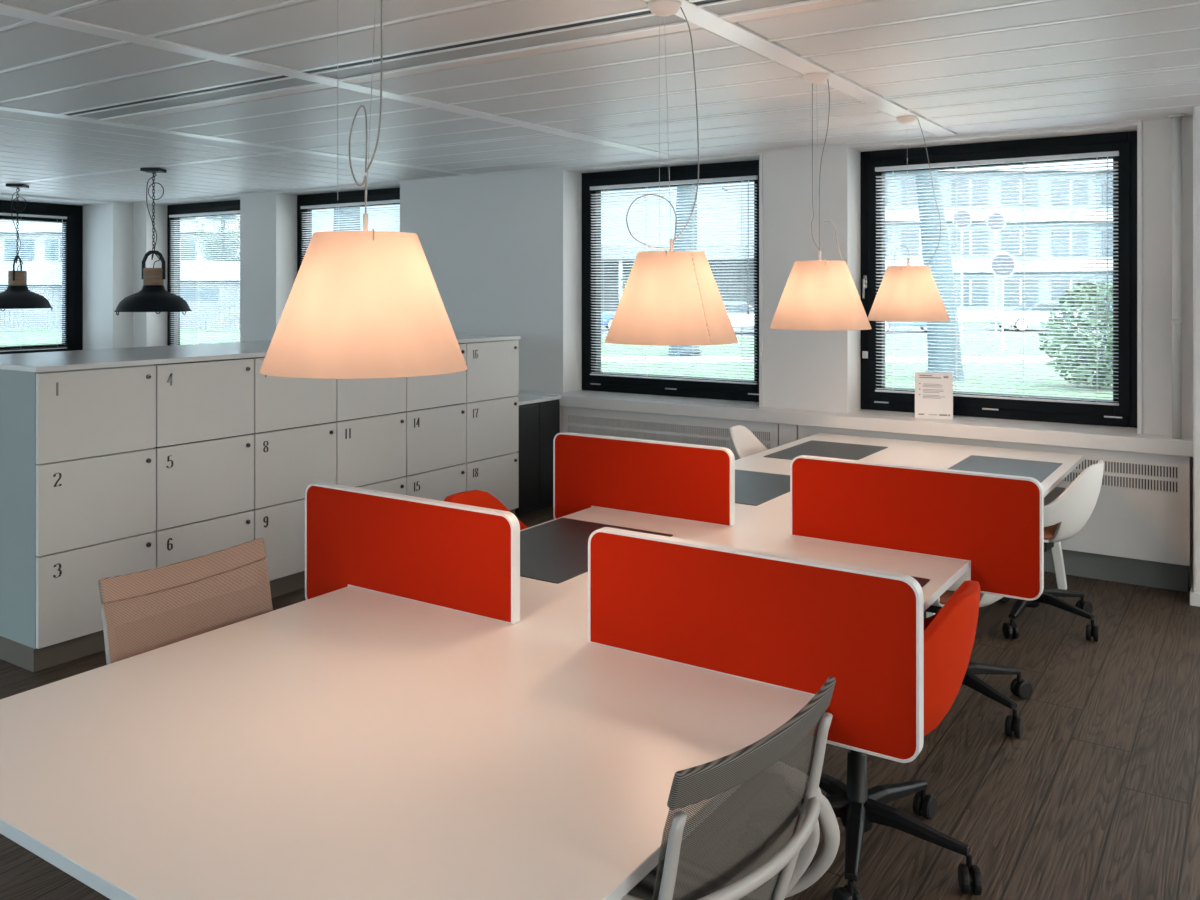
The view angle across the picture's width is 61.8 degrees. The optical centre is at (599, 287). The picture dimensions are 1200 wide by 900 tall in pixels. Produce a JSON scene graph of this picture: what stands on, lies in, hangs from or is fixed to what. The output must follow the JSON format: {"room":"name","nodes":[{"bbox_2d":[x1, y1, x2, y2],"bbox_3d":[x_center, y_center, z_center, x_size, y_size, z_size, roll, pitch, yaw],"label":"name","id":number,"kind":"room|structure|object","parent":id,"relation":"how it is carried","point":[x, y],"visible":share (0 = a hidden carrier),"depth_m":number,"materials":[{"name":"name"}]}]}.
{"room":"open-plan office","nodes":[
{"label":"open-plan office","id":0,"kind":"room"},
{"bbox_2d":[0,193,132,349],"bbox_3d":[-8.501,0.315,7.508,0.850,2.790,10.110,0,0,34],"label":"wall","id":1,"kind":"structure","parent":0,"point":[107,225],"depth_m":11.40,"materials":[{"name":"paint"}]},
{"bbox_2d":[0,200,82,353],"bbox_3d":[-6.527,-0.052,10.884,0.106,1.805,1.820,0,0,34],"label":"window","id":2,"kind":"structure","parent":1,"relation":"in","point":[73,317],"depth_m":11.49,"materials":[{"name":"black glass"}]},
{"bbox_2d":[0,213,66,351],"bbox_3d":[-6.481,-0.062,10.854,0.046,1.505,1.420,0,0,34],"label":"blind","id":3,"kind":"object","parent":2,"relation":"attached to","point":[3,214],"visible":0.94,"depth_m":11.19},
{"bbox_2d":[0,150,294,184],"bbox_3d":[-4.273,-0.985,8.549,5.045,0.015,0.070,0,0,34],"label":"trim","id":4,"kind":"structure","parent":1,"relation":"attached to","point":[284,151],"depth_m":8.06,"materials":[{"name":"white metal"}]},
{"bbox_2d":[0,0,1199,202],"bbox_3d":[-2.343,-1.048,3.667,15.360,0.144,10.520,0,0,34],"label":"ceiling","id":5,"kind":"structure","parent":0,"point":[963,66],"depth_m":4.83,"materials":[{"name":"white metal"}]},
{"bbox_2d":[0,184,52,310],"bbox_3d":[-5.486,-0.376,9.438,0.584,1.192,0.584,0,0,-9],"label":"pendant","id":6,"kind":"object","parent":5,"relation":"hanging from","point":[17,295],"visible":1,"depth_m":9.36,"materials":[{"name":"black metal"}]},
{"bbox_2d":[114,168,191,315],"bbox_3d":[-3.645,-0.376,8.180,0.584,1.192,0.584,0,0,0],"label":"pendant","id":7,"kind":"object","parent":5,"relation":"hanging from","point":[153,296],"visible":1,"depth_m":8.10,"materials":[{"name":"black metal"}]},
{"bbox_2d":[64,75,333,121],"bbox_3d":[-2.157,-0.985,5.268,1.930,0.018,0.320,0,0,34],"label":"ceiling light","id":8,"kind":"object","parent":5,"relation":"in","point":[279,85],"visible":0.81,"depth_m":5.21,"materials":[{"name":"metal"}]},
{"bbox_2d":[259,0,467,378],"bbox_3d":[-0.531,-0.395,2.273,0.458,1.160,0.459,0,0,34],"label":"pendant lamp","id":9,"kind":"object","parent":5,"relation":"hanging from","point":[365,303],"visible":1,"depth_m":2.13,"materials":[{"name":"fabric"}]},
{"bbox_2d":[363,213,367,230],"bbox_3d":[-0.532,-0.102,2.273,0.040,0.137,0.040,0,0,34],"label":"socket","id":10,"kind":"object","parent":9,"relation":"attached to","point":[365,216],"depth_m":2.27,"materials":[{"name":"white plastic"}]},
{"bbox_2d":[305,10,701,83],"bbox_3d":[-0.482,-0.985,4.157,1.910,0.018,0.320,0,0,34],"label":"ceiling light","id":11,"kind":"object","parent":5,"relation":"in","point":[644,23],"visible":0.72,"depth_m":4.07,"materials":[{"name":"metal"}]},
{"bbox_2d":[605,0,737,345],"bbox_3d":[0.244,-0.396,3.444,0.457,1.162,0.458,0,0,34],"label":"pendant lamp","id":12,"kind":"object","parent":5,"relation":"hanging from","point":[669,298],"visible":1,"depth_m":3.31,"materials":[{"name":"fabric"}]},
{"bbox_2d":[670,239,672,250],"bbox_3d":[0.245,-0.102,3.444,0.040,0.137,0.040,0,0,34],"label":"socket","id":13,"kind":"object","parent":12,"relation":"attached to","point":[671,240],"depth_m":3.44,"materials":[{"name":"white plastic"}]},
{"bbox_2d":[693,0,869,22],"bbox_3d":[1.193,-0.985,3.045,1.930,0.018,0.320,0,0,34],"label":"ceiling vent","id":14,"kind":"object","parent":5,"relation":"in","point":[732,11],"visible":1,"depth_m":3.50,"materials":[{"name":"metal"}]},
{"bbox_2d":[770,73,871,329],"bbox_3d":[1.009,-0.395,4.594,0.457,1.160,0.458,0,0,34],"label":"pendant lamp","id":15,"kind":"object","parent":5,"relation":"hanging from","point":[821,294],"visible":1,"depth_m":4.46,"materials":[{"name":"fabric"}]},
{"bbox_2d":[868,116,949,321],"bbox_3d":[1.761,-0.398,5.727,0.457,1.165,0.458,0,0,34],"label":"pendant lamp","id":16,"kind":"object","parent":5,"relation":"hanging from","point":[907,293],"visible":1,"depth_m":5.59,"materials":[{"name":"fabric"}]},
{"bbox_2d":[0,506,1199,899],"bbox_3d":[-2.343,1.770,3.667,15.360,0.120,10.520,0,0,34],"label":"floor","id":17,"kind":"structure","parent":0,"point":[1097,797],"depth_m":3.54,"materials":[{"name":"brown wood"}]},
{"bbox_2d":[0,365,155,671],"bbox_3d":[-2.743,1.042,4.948,1.017,1.335,0.571,0,0,34],"label":"locker","id":18,"kind":"object","parent":17,"relation":"on","point":[78,453],"visible":0.99,"depth_m":4.58,"materials":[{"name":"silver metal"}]},
{"bbox_2d":[0,334,520,372],"bbox_3d":[-1.958,0.361,6.147,1.018,0.025,3.458,0,0,34],"label":"cabinet top","id":19,"kind":"structure","parent":18,"relation":"on","point":[37,362],"depth_m":5.26,"materials":[{"name":"white laminate"}]},
{"bbox_2d":[98,537,272,664],"bbox_3d":[-0.914,1.238,2.689,0.695,0.944,0.688,0,0,28],"label":"mesh office chair","id":20,"kind":"object","parent":17,"relation":"on","point":[126,588],"visible":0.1,"depth_m":2.84,"materials":[{"name":"beige fabric"}]},
{"bbox_2d":[152,358,253,632],"bbox_3d":[-2.426,1.042,5.426,1.017,1.335,0.571,0,0,34],"label":"locker","id":21,"kind":"object","parent":17,"relation":"on","point":[204,447],"visible":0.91,"depth_m":5.13,"materials":[{"name":"silver metal"}]},
{"bbox_2d":[250,357,335,601],"bbox_3d":[-2.109,1.042,5.903,1.017,1.335,0.571,0,0,34],"label":"locker","id":22,"kind":"object","parent":17,"relation":"on","point":[294,433],"visible":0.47,"depth_m":5.58,"materials":[{"name":"silver metal"}]},
{"bbox_2d":[335,377,405,494],"bbox_3d":[-1.792,1.042,6.381,1.017,1.335,0.571,0,0,34],"label":"locker","id":23,"kind":"object","parent":17,"relation":"on","point":[370,422],"visible":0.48,"depth_m":6.10,"materials":[{"name":"silver metal"}]},
{"bbox_2d":[404,343,465,500],"bbox_3d":[-1.475,1.042,6.858,1.017,1.335,0.571,0,0,34],"label":"locker","id":24,"kind":"object","parent":17,"relation":"on","point":[435,406],"visible":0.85,"depth_m":6.58,"materials":[{"name":"silver metal"}]},
{"bbox_2d":[444,490,528,529],"bbox_3d":[-0.309,1.285,4.010,0.714,0.851,0.690,0,0,36],"label":"tub chair","id":25,"kind":"object","parent":17,"relation":"on","point":[478,498],"visible":0.02,"depth_m":4.25,"materials":[{"name":"red fabric"}]},
{"bbox_2d":[464,340,518,514],"bbox_3d":[-1.159,1.042,7.336,1.017,1.335,0.571,0,0,34],"label":"locker","id":26,"kind":"object","parent":17,"relation":"on","point":[492,373],"visible":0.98,"depth_m":7.07,"materials":[{"name":"silver metal"}]},
{"bbox_2d":[515,393,560,516],"bbox_3d":[-0.822,1.279,7.903,0.870,0.862,0.560,0,0,34],"label":"storage cabinet","id":27,"kind":"object","parent":17,"relation":"on","point":[539,414],"visible":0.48,"depth_m":7.64,"materials":[{"name":"black metal"}]},
{"bbox_2d":[0,433,1083,899],"bbox_3d":[0.624,1.340,3.978,1.610,0.740,5.480,0,0,34],"label":"table","id":28,"kind":"object","parent":17,"relation":"on","point":[350,742],"visible":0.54,"depth_m":2.12,"materials":[{"name":"white laminate"}]},
{"bbox_2d":[305,482,519,623],"bbox_3d":[-0.614,0.865,3.148,0.895,0.420,0.034,0,0,34],"label":"screen","id":29,"kind":"object","parent":28,"relation":"attached to","point":[449,555],"visible":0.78,"depth_m":3.11,"materials":[{"name":"red fabric"}]},
{"bbox_2d":[520,518,672,583],"bbox_3d":[-0.147,0.968,3.752,0.535,0.003,0.770,0,0,34],"label":"desk pad","id":30,"kind":"object","parent":28,"relation":"on","point":[556,551],"visible":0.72,"depth_m":3.72,"materials":[{"name":"grey leather"}]},
{"bbox_2d":[553,432,734,525],"bbox_3d":[0.169,0.865,4.328,0.895,0.420,0.034,0,0,34],"label":"screen","id":31,"kind":"object","parent":28,"relation":"attached to","point":[691,482],"visible":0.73,"depth_m":4.30,"materials":[{"name":"red fabric"}]},
{"bbox_2d":[588,527,923,762],"bbox_3d":[0.350,0.865,2.507,0.899,0.420,0.034,0,0,34],"label":"screen","id":32,"kind":"object","parent":28,"relation":"attached to","point":[779,620],"visible":0.89,"depth_m":2.44,"materials":[{"name":"red fabric"}]},
{"bbox_2d":[735,469,789,505],"bbox_3d":[0.681,0.968,4.919,0.535,0.003,0.750,0,0,34],"label":"desk pad","id":33,"kind":"object","parent":28,"relation":"on","point":[753,488],"visible":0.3,"depth_m":4.88,"materials":[{"name":"grey leather"}]},
{"bbox_2d":[764,440,887,459],"bbox_3d":[1.345,0.968,5.924,0.490,0.003,0.740,0,0,34],"label":"desk pad","id":34,"kind":"object","parent":28,"relation":"on","point":[813,447],"visible":0.76,"depth_m":5.96,"materials":[{"name":"grey leather"}]},
{"bbox_2d":[790,455,1043,600],"bbox_3d":[1.136,0.865,3.687,0.916,0.420,0.034,0,0,34],"label":"screen","id":35,"kind":"object","parent":28,"relation":"attached to","point":[990,521],"visible":0.93,"depth_m":3.63,"materials":[{"name":"red fabric"}]},
{"bbox_2d":[911,576,929,587],"bbox_3d":[0.669,0.968,3.156,0.525,0.003,0.760,0,0,34],"label":"desk pad","id":36,"kind":"object","parent":28,"relation":"on","point":[922,581],"visible":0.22,"depth_m":3.31,"materials":[{"name":"brown leather"}]},
{"bbox_2d":[948,455,1061,482],"bbox_3d":[2.147,0.968,5.356,0.485,0.003,0.740,0,0,34],"label":"desk pad","id":37,"kind":"object","parent":28,"relation":"on","point":[1039,470],"visible":0.54,"depth_m":5.43,"materials":[{"name":"grey leather"}]},
{"bbox_2d":[560,406,561,432],"bbox_3d":[-0.331,1.323,8.060,0.135,0.773,0.135,0,0,34],"label":"post","id":38,"kind":"object","parent":17,"relation":"on","point":[560,406],"visible":0.09,"depth_m":7.97,"materials":[{"name":"grey metal"}]},
{"bbox_2d":[621,676,839,899],"bbox_3d":[0.048,1.241,1.977,0.686,0.938,0.686,0,0,36],"label":"mesh office chair","id":39,"kind":"object","parent":17,"relation":"on","point":[678,876],"visible":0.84,"depth_m":1.79,"materials":[{"name":"grey fabric"}]},
{"bbox_2d":[729,425,767,459],"bbox_3d":[1.133,1.285,6.067,0.705,0.850,0.690,0,0,27],"label":"shell chair","id":40,"kind":"object","parent":17,"relation":"on","point":[744,443],"visible":0.02,"depth_m":6.28,"materials":[{"name":"white plastic"}]},
{"bbox_2d":[779,424,797,445],"bbox_3d":[1.329,1.323,6.958,0.130,0.773,0.135,0,0,34],"label":"post","id":41,"kind":"object","parent":17,"relation":"on","point":[788,433],"visible":0.2,"depth_m":6.90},
{"bbox_2d":[738,580,982,899],"bbox_3d":[0.806,1.285,3.021,0.678,0.851,0.712,0,0,31],"label":"tub chair","id":42,"kind":"object","parent":17,"relation":"on","point":[949,634],"visible":0.53,"depth_m":2.85,"materials":[{"name":"red fabric"}]},
{"bbox_2d":[925,568,1032,737],"bbox_3d":[1.411,1.285,4.110,0.700,0.850,0.685,0,0,34],"label":"shell chair","id":43,"kind":"object","parent":17,"relation":"on","point":[1020,687],"visible":0.26,"depth_m":3.95,"materials":[{"name":"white plastic"}]},
{"bbox_2d":[939,590,954,603],"bbox_3d":[1.417,1.218,4.124,0.450,0.048,0.450,0,0,34],"label":"seat cushion","id":44,"kind":"object","parent":43,"relation":"on","point":[943,599],"depth_m":3.93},
{"bbox_2d":[999,460,1103,641],"bbox_3d":[2.197,1.285,5.120,0.691,0.850,0.692,0,0,39],"label":"shell chair","id":45,"kind":"object","parent":17,"relation":"on","point":[1067,511],"visible":0.5,"depth_m":4.89,"materials":[{"name":"white plastic"}]},
{"bbox_2d":[1044,523,1058,539],"bbox_3d":[2.196,1.218,5.145,0.450,0.048,0.450,0,0,39],"label":"seat cushion","id":46,"kind":"object","parent":45,"relation":"on","point":[1051,532],"depth_m":4.94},
{"bbox_2d":[1193,106,1199,592],"bbox_3d":[3.513,0.350,5.404,0.523,2.720,0.350,0,0,34],"label":"wall pier","id":47,"kind":"object","parent":17,"relation":"on","point":[1196,109],"visible":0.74,"depth_m":5.39,"materials":[{"name":"paint"}]},
{"bbox_2d":[1190,584,1199,606],"bbox_3d":[3.459,1.675,5.328,0.548,0.070,0.195,0,0,34],"label":"baseboard","id":48,"kind":"object","parent":47,"relation":"attached to","point":[1194,597],"visible":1,"depth_m":5.39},
{"bbox_2d":[133,116,1192,587],"bbox_3d":[0.473,0.315,7.865,15.310,2.790,0.410,0,0,34],"label":"wall","id":49,"kind":"structure","parent":0,"point":[503,250],"depth_m":8.16,"materials":[{"name":"paint"}]},
{"bbox_2d":[167,200,239,345],"bbox_3d":[-4.291,-0.052,11.098,1.675,1.805,0.151,0,0,34],"label":"window","id":50,"kind":"structure","parent":49,"relation":"in","point":[231,205],"depth_m":11.47,"materials":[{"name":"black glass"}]},
{"bbox_2d":[169,210,239,344],"bbox_3d":[-4.323,-0.059,11.050,1.430,1.548,0.046,0,0,34],"label":"blind","id":51,"kind":"object","parent":50,"relation":"attached to","point":[236,211],"visible":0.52,"depth_m":11.10,"materials":[{"name":"grey metal"}]},
{"bbox_2d":[0,105,475,175],"bbox_3d":[-3.823,-0.984,4.583,0.116,0.016,9.810,0,0,34],"label":"trim","id":52,"kind":"structure","parent":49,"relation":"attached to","point":[5,108],"depth_m":6.50,"materials":[{"name":"white metal"}]},
{"bbox_2d":[0,3,681,158],"bbox_3d":[-2.140,-0.984,3.467,0.116,0.016,9.810,0,0,34],"label":"trim","id":53,"kind":"structure","parent":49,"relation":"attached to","point":[7,10],"depth_m":4.48,"materials":[{"name":"white metal"}]},
{"bbox_2d":[297,187,399,273],"bbox_3d":[-2.398,-0.052,9.842,1.725,1.805,0.151,0,0,34],"label":"window","id":54,"kind":"structure","parent":49,"relation":"in","point":[387,193],"depth_m":10.04,"materials":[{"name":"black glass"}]},
{"bbox_2d":[300,199,399,259],"bbox_3d":[-2.430,-0.059,9.794,1.480,1.548,0.046,0,0,34],"label":"blind","id":55,"kind":"object","parent":54,"relation":"attached to","point":[384,201],"visible":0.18,"depth_m":9.83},
{"bbox_2d":[582,160,758,401],"bbox_3d":[0.570,-0.052,7.872,1.733,1.805,0.151,0,0,34],"label":"window","id":56,"kind":"structure","parent":49,"relation":"in","point":[664,387],"depth_m":8.01,"materials":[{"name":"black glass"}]},
{"bbox_2d":[590,175,757,384],"bbox_3d":[0.538,-0.059,7.824,1.488,1.548,0.046,0,0,34],"label":"blind","id":57,"kind":"object","parent":56,"relation":"attached to","point":[755,177],"visible":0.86,"depth_m":7.77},
{"bbox_2d":[562,406,778,450],"bbox_3d":[0.499,1.244,7.506,1.840,0.612,0.120,0,0,34],"label":"cover","id":58,"kind":"object","parent":49,"relation":"attached to","point":[636,425],"visible":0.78,"depth_m":7.46,"materials":[{"name":"white metal"}]},
{"bbox_2d":[759,151,762,406],"bbox_3d":[1.151,-0.065,7.163,0.024,1.829,0.013,0,0,34],"label":"trim","id":59,"kind":"structure","parent":49,"relation":"attached to","point":[760,152],"depth_m":7.16,"materials":[{"name":"white paint"}]},
{"bbox_2d":[644,0,956,136],"bbox_3d":[-0.474,-0.984,2.361,0.116,0.016,9.810,0,0,34],"label":"trim","id":60,"kind":"structure","parent":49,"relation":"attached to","point":[702,17],"depth_m":4.29,"materials":[{"name":"white metal"}]},
{"bbox_2d":[519,390,1192,456],"bbox_3d":[0.593,0.892,7.594,14.190,0.085,0.450,0,0,34],"label":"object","id":61,"kind":"structure","parent":49,"relation":"attached to","point":[1113,438],"depth_m":6.50,"materials":[{"name":"white"}]},
{"bbox_2d":[915,372,952,418],"bbox_3d":[2.183,0.701,6.551,0.236,0.298,0.076,0,0,20],"label":"paper notice","id":62,"kind":"object","parent":61,"relation":"on","point":[933,390],"visible":1,"depth_m":6.53,"materials":[{"name":"white paper"}]},
{"bbox_2d":[1169,114,1184,438],"bbox_3d":[3.276,-0.065,5.686,0.084,1.830,0.122,0,0,34],"label":"pipe","id":63,"kind":"object","parent":61,"relation":"on","point":[1176,321],"visible":1,"depth_m":5.65,"materials":[{"name":"white metal"}]},
{"bbox_2d":[798,425,1190,565],"bbox_3d":[2.355,1.244,6.274,2.315,0.612,0.120,0,0,34],"label":"cover","id":64,"kind":"object","parent":49,"relation":"attached to","point":[1151,524],"visible":0.19,"depth_m":5.75,"materials":[{"name":"white metal"}]},
{"bbox_2d":[806,436,1177,492],"bbox_3d":[2.331,1.078,6.239,2.213,0.144,0.033,0,0,34],"label":"grille","id":65,"kind":"object","parent":64,"relation":"attached to","point":[1161,476],"depth_m":5.75,"materials":[{"name":"white metal"}]},
{"bbox_2d":[861,131,1136,427],"bbox_3d":[2.558,-0.052,6.553,1.748,1.805,0.151,0,0,34],"label":"window","id":66,"kind":"structure","parent":49,"relation":"in","point":[1125,414],"depth_m":6.42,"materials":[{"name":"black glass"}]},
{"bbox_2d":[875,151,1118,405],"bbox_3d":[2.526,-0.059,6.505,1.503,1.548,0.046,0,0,34],"label":"blind","id":67,"kind":"object","parent":66,"relation":"attached to","point":[1110,153],"visible":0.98,"depth_m":6.46,"materials":[{"name":"grey metal"}]},
{"bbox_2d":[1044,549,1188,591],"bbox_3d":[1.485,1.631,6.894,4.430,0.158,0.090,0,0,34],"label":"baseboard","id":68,"kind":"structure","parent":49,"relation":"attached to","point":[1169,576],"depth_m":5.81,"materials":[{"name":"grey paint"}]},
{"bbox_2d":[1137,120,1141,433],"bbox_3d":[3.145,-0.065,5.839,0.024,1.829,0.013,0,0,34],"label":"trim","id":69,"kind":"structure","parent":49,"relation":"attached to","point":[1139,122],"depth_m":5.83,"materials":[{"name":"white paint"}]},
{"label":"outside","id":70,"kind":"structure","parent":0,"visible":0},
{"bbox_2d":[601,356,1096,362],"bbox_3d":[11.482,2.031,28.250,30.030,0.058,2.500,0,0,0],"label":"footpath","id":71,"kind":"structure","parent":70,"point":[709,360],"depth_m":28.06,"materials":[{"name":"grey concrete"}]},
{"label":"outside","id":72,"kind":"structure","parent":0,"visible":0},
{"bbox_2d":[0,322,1112,399],"bbox_3d":[-11.210,2.110,55.447,200.000,0.200,200.000,0,0,34],"label":"lawn","id":73,"kind":"structure","parent":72,"point":[54,335],"depth_m":26.33,"materials":[{"name":"green plant"}]},
{"bbox_2d":[0,266,61,326],"bbox_3d":[-30.100,0.410,53.500,6.600,3.200,3.600,0,0,0],"label":"garden shed","id":74,"kind":"object","parent":73,"relation":"on","point":[24,268],"visible":0.02,"depth_m":52.01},
{"bbox_2d":[0,215,239,265],"bbox_3d":[-38.802,-5.190,77.975,26.600,14.400,12.650,0,0,0],"label":"apartment building","id":75,"kind":"structure","parent":73,"relation":"on","point":[36,260],"depth_m":71.94,"materials":[{"name":"concrete"}]},
{"bbox_2d":[0,301,239,329],"bbox_3d":[-22.036,1.260,46.035,18.000,1.300,0.071,0,0,0],"label":"wooden fence","id":76,"kind":"object","parent":73,"relation":"on","point":[5,317],"visible":0.26,"depth_m":46.00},
{"bbox_2d":[180,261,239,327],"bbox_3d":[-19.711,0.310,51.500,7.100,3.400,3.600,0,0,0],"label":"garden shed","id":77,"kind":"object","parent":73,"relation":"on","point":[189,294],"visible":0.06,"depth_m":50.00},
{"bbox_2d":[180,215,239,260],"bbox_3d":[-21.369,-1.266,56.098,5.922,6.566,5.619,0,0,34],"label":"tree","id":78,"kind":"object","parent":73,"relation":"on","point":[229,231],"visible":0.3,"depth_m":55.71,"materials":[{"name":"green plant"}]},
{"bbox_2d":[333,207,360,230],"bbox_3d":[-6.826,-3.738,25.665,7.568,11.495,8.276,0,0,34],"label":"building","id":79,"kind":"structure","parent":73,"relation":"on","point":[355,207],"depth_m":25.71,"materials":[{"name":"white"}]},
{"bbox_2d":[601,245,753,310],"bbox_3d":[3.353,-0.190,58.175,22.200,4.400,4.650,0,0,0],"label":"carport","id":80,"kind":"object","parent":73,"relation":"on","point":[608,305],"visible":0.05,"depth_m":60.30,"materials":[{"name":"white"}]},
{"bbox_2d":[668,186,726,355],"bbox_3d":[2.085,-2.919,30.506,6.293,10.892,8.330,0,0,34],"label":"tree","id":81,"kind":"object","parent":73,"relation":"on","point":[683,351],"visible":0.02,"depth_m":29.65,"materials":[{"name":"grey plant"}]},
{"bbox_2d":[915,170,964,380],"bbox_3d":[7.108,-3.493,22.717,7.575,11.340,6.959,0,0,34],"label":"tree","id":82,"kind":"object","parent":73,"relation":"on","point":[921,172],"visible":0.04,"depth_m":21.83,"materials":[{"name":"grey plant"}]},
{"bbox_2d":[952,210,971,343],"bbox_3d":[13.006,-0.420,36.019,0.716,4.860,0.083,0,0,0],"label":"round sign","id":83,"kind":"object","parent":73,"relation":"on","point":[960,225],"visible":0.46,"depth_m":36.00,"materials":[{"name":"grey metal"}]},
{"bbox_2d":[986,213,1005,253],"bbox_3d":[14.218,-1.957,36.019,0.682,1.436,0.083,0,0,0],"label":"round sign","id":84,"kind":"object","parent":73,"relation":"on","point":[990,224],"depth_m":35.98,"materials":[{"name":"white metal"}]},
{"bbox_2d":[995,276,996,343],"bbox_3d":[14.218,0.790,36.019,0.036,2.406,0.083,0,0,0],"label":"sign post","id":85,"kind":"object","parent":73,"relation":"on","point":[995,276],"depth_m":36.02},
{"bbox_2d":[885,159,1112,321],"bbox_3d":[26.647,-4.690,65.975,24.600,13.400,12.650,0,0,0],"label":"apartment building","id":86,"kind":"structure","parent":73,"relation":"on","point":[1110,160],"depth_m":59.95,"materials":[{"name":"white concrete"}]},
{"bbox_2d":[990,252,1015,350],"bbox_3d":[12.870,0.425,32.019,0.835,3.170,0.083,0,0,0],"label":"round sign","id":87,"kind":"object","parent":73,"relation":"on","point":[992,259],"visible":0.68,"depth_m":31.98,"materials":[{"name":"grey metal"}]},
{"bbox_2d":[1036,280,1112,388],"bbox_3d":[9.940,0.934,19.988,2.243,2.189,2.169,0,0,34],"label":"bush","id":88,"kind":"object","parent":73,"relation":"on","point":[1075,287],"visible":0.46,"depth_m":19.77,"materials":[{"name":"green plant"}]},
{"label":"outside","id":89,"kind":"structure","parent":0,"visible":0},
{"bbox_2d":[601,327,1111,336],"bbox_3d":[25.429,2.033,46.500,63.314,0.054,11.000,0,0,0],"label":"street","id":90,"kind":"structure","parent":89,"point":[744,330],"depth_m":45.17,"materials":[{"name":"grey asphalt"}]},
{"bbox_2d":[601,312,615,329],"bbox_3d":[1.896,1.298,47.001,4.240,1.416,1.780,0,0,-3],"label":"parked car","id":91,"kind":"object","parent":90,"relation":"on","point":[607,319],"visible":0.09,"depth_m":46.08,"materials":[{"name":"blue paint"}]},
{"bbox_2d":[616,262,633,304],"bbox_3d":[2.491,0.242,49.959,3.539,3.571,3.443,0,0,34],"label":"bush","id":92,"kind":"object","parent":90,"relation":"on","point":[633,262],"visible":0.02,"depth_m":50.00,"materials":[{"name":"green plant"}]},
{"bbox_2d":[723,302,753,327],"bbox_3d":[5.908,1.298,43.999,4.240,1.416,1.780,0,0,-3],"label":"parked car","id":93,"kind":"object","parent":90,"relation":"on","point":[750,321],"visible":0.04,"depth_m":43.20,"materials":[{"name":"silver paint"}]},
{"bbox_2d":[885,321,926,331],"bbox_3d":[13.678,1.298,44.999,4.240,1.416,1.780,0,0,-3],"label":"parked car","id":94,"kind":"object","parent":90,"relation":"on","point":[895,324],"visible":0.13,"depth_m":44.14,"materials":[{"name":"blue paint"}]},
{"bbox_2d":[989,301,1087,331],"bbox_3d":[20.659,1.298,47.001,4.240,1.416,1.780,0,0,-3],"label":"parked car","id":95,"kind":"object","parent":90,"relation":"on","point":[1021,305],"visible":0.34,"depth_m":46.17,"materials":[{"name":"silver paint"}]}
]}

